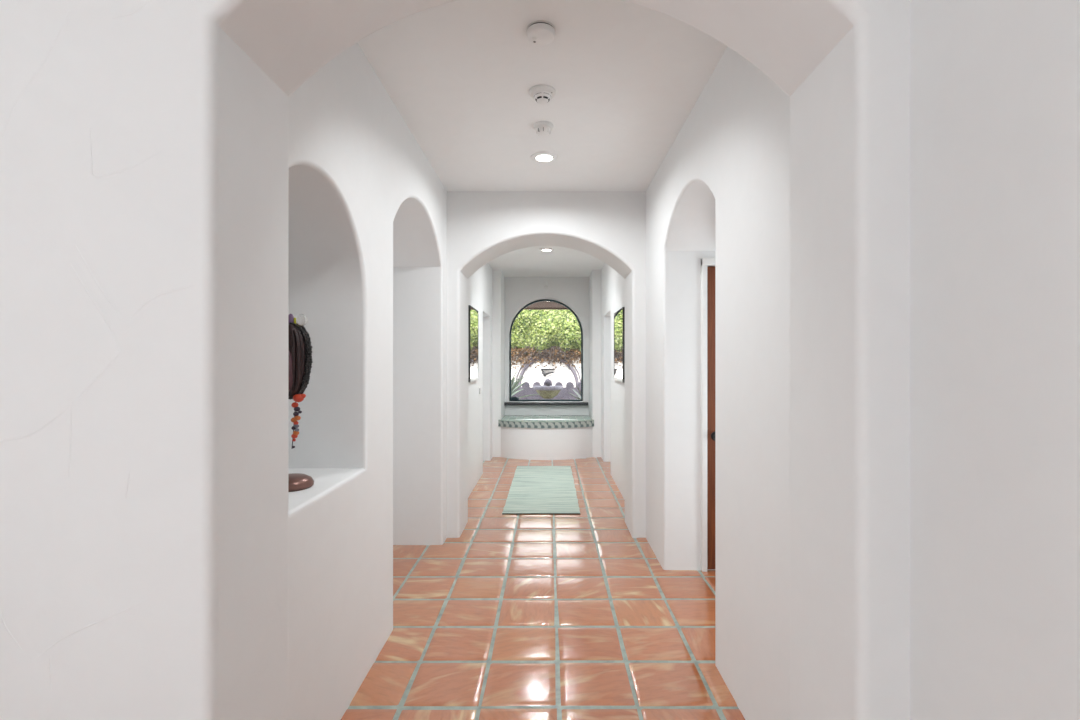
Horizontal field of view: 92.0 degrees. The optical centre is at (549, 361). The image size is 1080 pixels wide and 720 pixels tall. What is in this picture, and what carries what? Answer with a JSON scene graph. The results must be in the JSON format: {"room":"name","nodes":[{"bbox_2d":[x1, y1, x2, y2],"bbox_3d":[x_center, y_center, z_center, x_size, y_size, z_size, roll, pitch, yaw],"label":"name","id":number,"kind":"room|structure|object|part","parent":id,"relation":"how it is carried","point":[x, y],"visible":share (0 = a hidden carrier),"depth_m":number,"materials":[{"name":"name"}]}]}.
{"room":"home hallway","nodes":[
{"label":"home hallway","id":0,"kind":"room"},
{"bbox_2d":[288,43,492,719],"bbox_3d":[-1.050,0.050,4.460,0.500,2.880,6.320,0,0,0],"label":"wall","id":1,"kind":"structure","parent":0,"point":[367,208],"depth_m":2.28,"materials":[{"name":"white paint"}]},
{"bbox_2d":[288,314,313,491],"bbox_3d":[-0.962,0.143,1.930,0.164,0.644,0.164,0,0,0],"label":"sculpture","id":2,"kind":"object","parent":1,"relation":"in","point":[299,342],"visible":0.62,"depth_m":1.91,"materials":[{"name":"brown metal"}]},
{"bbox_2d":[468,305,477,381],"bbox_3d":[-0.810,-0.184,5.570,0.019,0.782,0.600,0,0,0],"label":"wall mirror","id":3,"kind":"object","parent":1,"relation":"attached to","point":[472,312],"visible":1,"depth_m":5.44,"materials":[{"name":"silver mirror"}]},
{"bbox_3d":[-0.810,0.189,5.570,0.019,0.037,0.600,0,0,0],"label":"rail","id":4,"kind":"part","parent":3,"relation":"part of","materials":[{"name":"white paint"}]},
{"bbox_2d":[0,0,909,719],"bbox_3d":[-0.825,0.050,1.252,3.850,2.880,0.336,0,0,0],"label":"wall","id":5,"kind":"structure","parent":0,"point":[144,143],"depth_m":1.08,"materials":[{"name":"white paint"}]},
{"bbox_2d":[493,270,504,456],"bbox_3d":[-0.860,0.040,7.850,0.320,2.900,0.700,0,0,0],"label":"wall","id":6,"kind":"structure","parent":0,"point":[498,277],"depth_m":7.50,"materials":[{"name":"white paint"}]},
{"bbox_2d":[357,0,726,276],"bbox_3d":[-0.150,-1.455,2.160,5.200,0.250,12.520,0,0,0],"label":"ceiling","id":7,"kind":"structure","parent":0,"point":[626,78],"depth_m":2.57,"materials":[{"name":"paint"}]},
{"bbox_2d":[527,20,554,44],"bbox_3d":[-0.034,-1.311,2.085,0.116,0.042,0.116,0,0,0],"label":"smoke detector","id":8,"kind":"object","parent":7,"relation":"attached to","point":[539,32],"visible":1,"depth_m":2.06,"materials":[{"name":"plastic"}]},
{"bbox_3d":[-0.034,-1.327,2.085,0.116,0.011,0.116,0,0,0],"label":"plate","id":9,"kind":"part","parent":8,"relation":"part of","materials":[{"name":"plastic"}]},
{"bbox_2d":[529,84,555,104],"bbox_3d":[-0.034,-1.301,2.560,0.130,0.062,0.130,0,0,0],"label":"smoke detector","id":10,"kind":"object","parent":7,"relation":"attached to","point":[542,93],"visible":1,"depth_m":2.53,"materials":[{"name":"plastic"}]},
{"bbox_2d":[533,121,552,136],"bbox_3d":[-0.034,-1.304,2.930,0.112,0.057,0.112,0,0,0],"label":"smoke detector","id":11,"kind":"object","parent":7,"relation":"attached to","point":[542,128],"visible":1,"depth_m":2.90,"materials":[{"name":"plastic"}]},
{"bbox_3d":[-0.034,-1.319,2.930,0.112,0.026,0.112,0,0,0],"label":"plate","id":12,"kind":"part","parent":11,"relation":"part of","materials":[{"name":"plastic"}]},
{"bbox_2d":[531,151,557,162],"bbox_3d":[-0.034,-1.325,3.380,0.178,0.017,0.178,0,0,0],"label":"recessed light","id":13,"kind":"object","parent":7,"relation":"in","point":[539,157],"visible":1,"depth_m":3.37,"materials":[{"name":"white plastic"}]},
{"bbox_2d":[539,248,553,251],"bbox_3d":[-0.034,-1.325,6.160,0.178,0.017,0.178,0,0,0],"label":"recessed light","id":14,"kind":"object","parent":7,"relation":"in","point":[541,249],"visible":1,"depth_m":6.13,"materials":[{"name":"white plastic"}]},
{"bbox_2d":[341,457,744,719],"bbox_3d":[-0.150,1.429,2.160,5.200,0.122,12.520,0,0,0],"label":"floor","id":15,"kind":"structure","parent":0,"point":[514,616],"depth_m":2.74,"materials":[{"name":"tile"}]},
{"bbox_2d":[502,466,579,513],"bbox_3d":[-0.074,1.364,5.753,0.710,0.009,2.147,0,0,0],"label":"runner rug","id":16,"kind":"object","parent":15,"relation":"on","point":[533,489],"visible":1,"depth_m":5.43,"materials":[{"name":"green fabric"}]},
{"bbox_2d":[498,415,593,459],"bbox_3d":[-0.047,1.102,7.714,1.376,0.544,0.892,0,0,0],"label":"window seat","id":17,"kind":"object","parent":15,"relation":"on","point":[528,437],"visible":0.97,"depth_m":7.35,"materials":[{"name":"white paint"}]},
{"bbox_3d":[-0.047,0.836,7.712,1.376,0.012,0.887,0,0,0],"label":"seat","id":18,"kind":"part","parent":17,"relation":"part of","materials":[{"name":"green tile"}]},
{"bbox_2d":[447,191,645,537],"bbox_3d":[-0.100,0.050,4.280,2.400,2.880,0.440,0,0,0],"label":"wall","id":19,"kind":"structure","parent":0,"point":[483,226],"depth_m":4.06,"materials":[{"name":"white paint"}]},
{"bbox_2d":[505,277,588,414],"bbox_3d":[-0.150,-0.045,8.280,5.200,3.070,0.260,0,0,0],"label":"wall","id":20,"kind":"structure","parent":0,"point":[573,292],"depth_m":8.15,"materials":[{"name":"white paint"}]},
{"bbox_2d":[504,299,587,404],"bbox_3d":[-0.050,-0.158,8.178,1.300,1.666,0.195,0,0,0],"label":"window","id":21,"kind":"structure","parent":20,"relation":"in","point":[546,336],"depth_m":8.25,"materials":[{"name":"clear glass"}]},
{"bbox_3d":[-0.050,0.651,8.155,1.300,0.047,0.150,0,0,0],"label":"sill","id":22,"kind":"part","parent":21,"relation":"part of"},
{"bbox_2d":[589,270,600,456],"bbox_3d":[0.785,0.040,7.850,0.330,2.900,0.700,0,0,0],"label":"wall","id":23,"kind":"structure","parent":0,"point":[595,276],"depth_m":7.50,"materials":[{"name":"white paint"}]},
{"bbox_2d":[601,0,1079,719],"bbox_3d":[0.927,0.050,1.760,0.365,2.880,11.720,0,0,0],"label":"wall","id":24,"kind":"structure","parent":0,"point":[995,84],"depth_m":1.00,"materials":[{"name":"white paint"}]},
{"bbox_2d":[614,307,624,382],"bbox_3d":[0.736,-0.169,5.525,0.019,0.752,0.710,0,0,0],"label":"wall mirror","id":25,"kind":"object","parent":24,"relation":"attached to","point":[619,316],"visible":1,"depth_m":5.43,"materials":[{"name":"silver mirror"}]},
{"bbox_3d":[0.736,0.189,5.525,0.019,0.037,0.710,0,0,0],"label":"rail","id":26,"kind":"part","parent":25,"relation":"part of","materials":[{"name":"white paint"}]},
{"bbox_2d":[701,258,714,571],"bbox_3d":[1.446,0.345,3.397,0.898,2.050,0.106,0,0,0],"label":"door","id":27,"kind":"structure","parent":24,"relation":"in","point":[707,273],"depth_m":3.41,"materials":[{"name":"brown wood"}]},
{"bbox_3d":[1.435,0.366,3.425,0.800,1.983,0.050,0,0,0],"label":"panel","id":28,"kind":"part","parent":27,"relation":"part of","materials":[{"name":"brown wood"}]}
]}

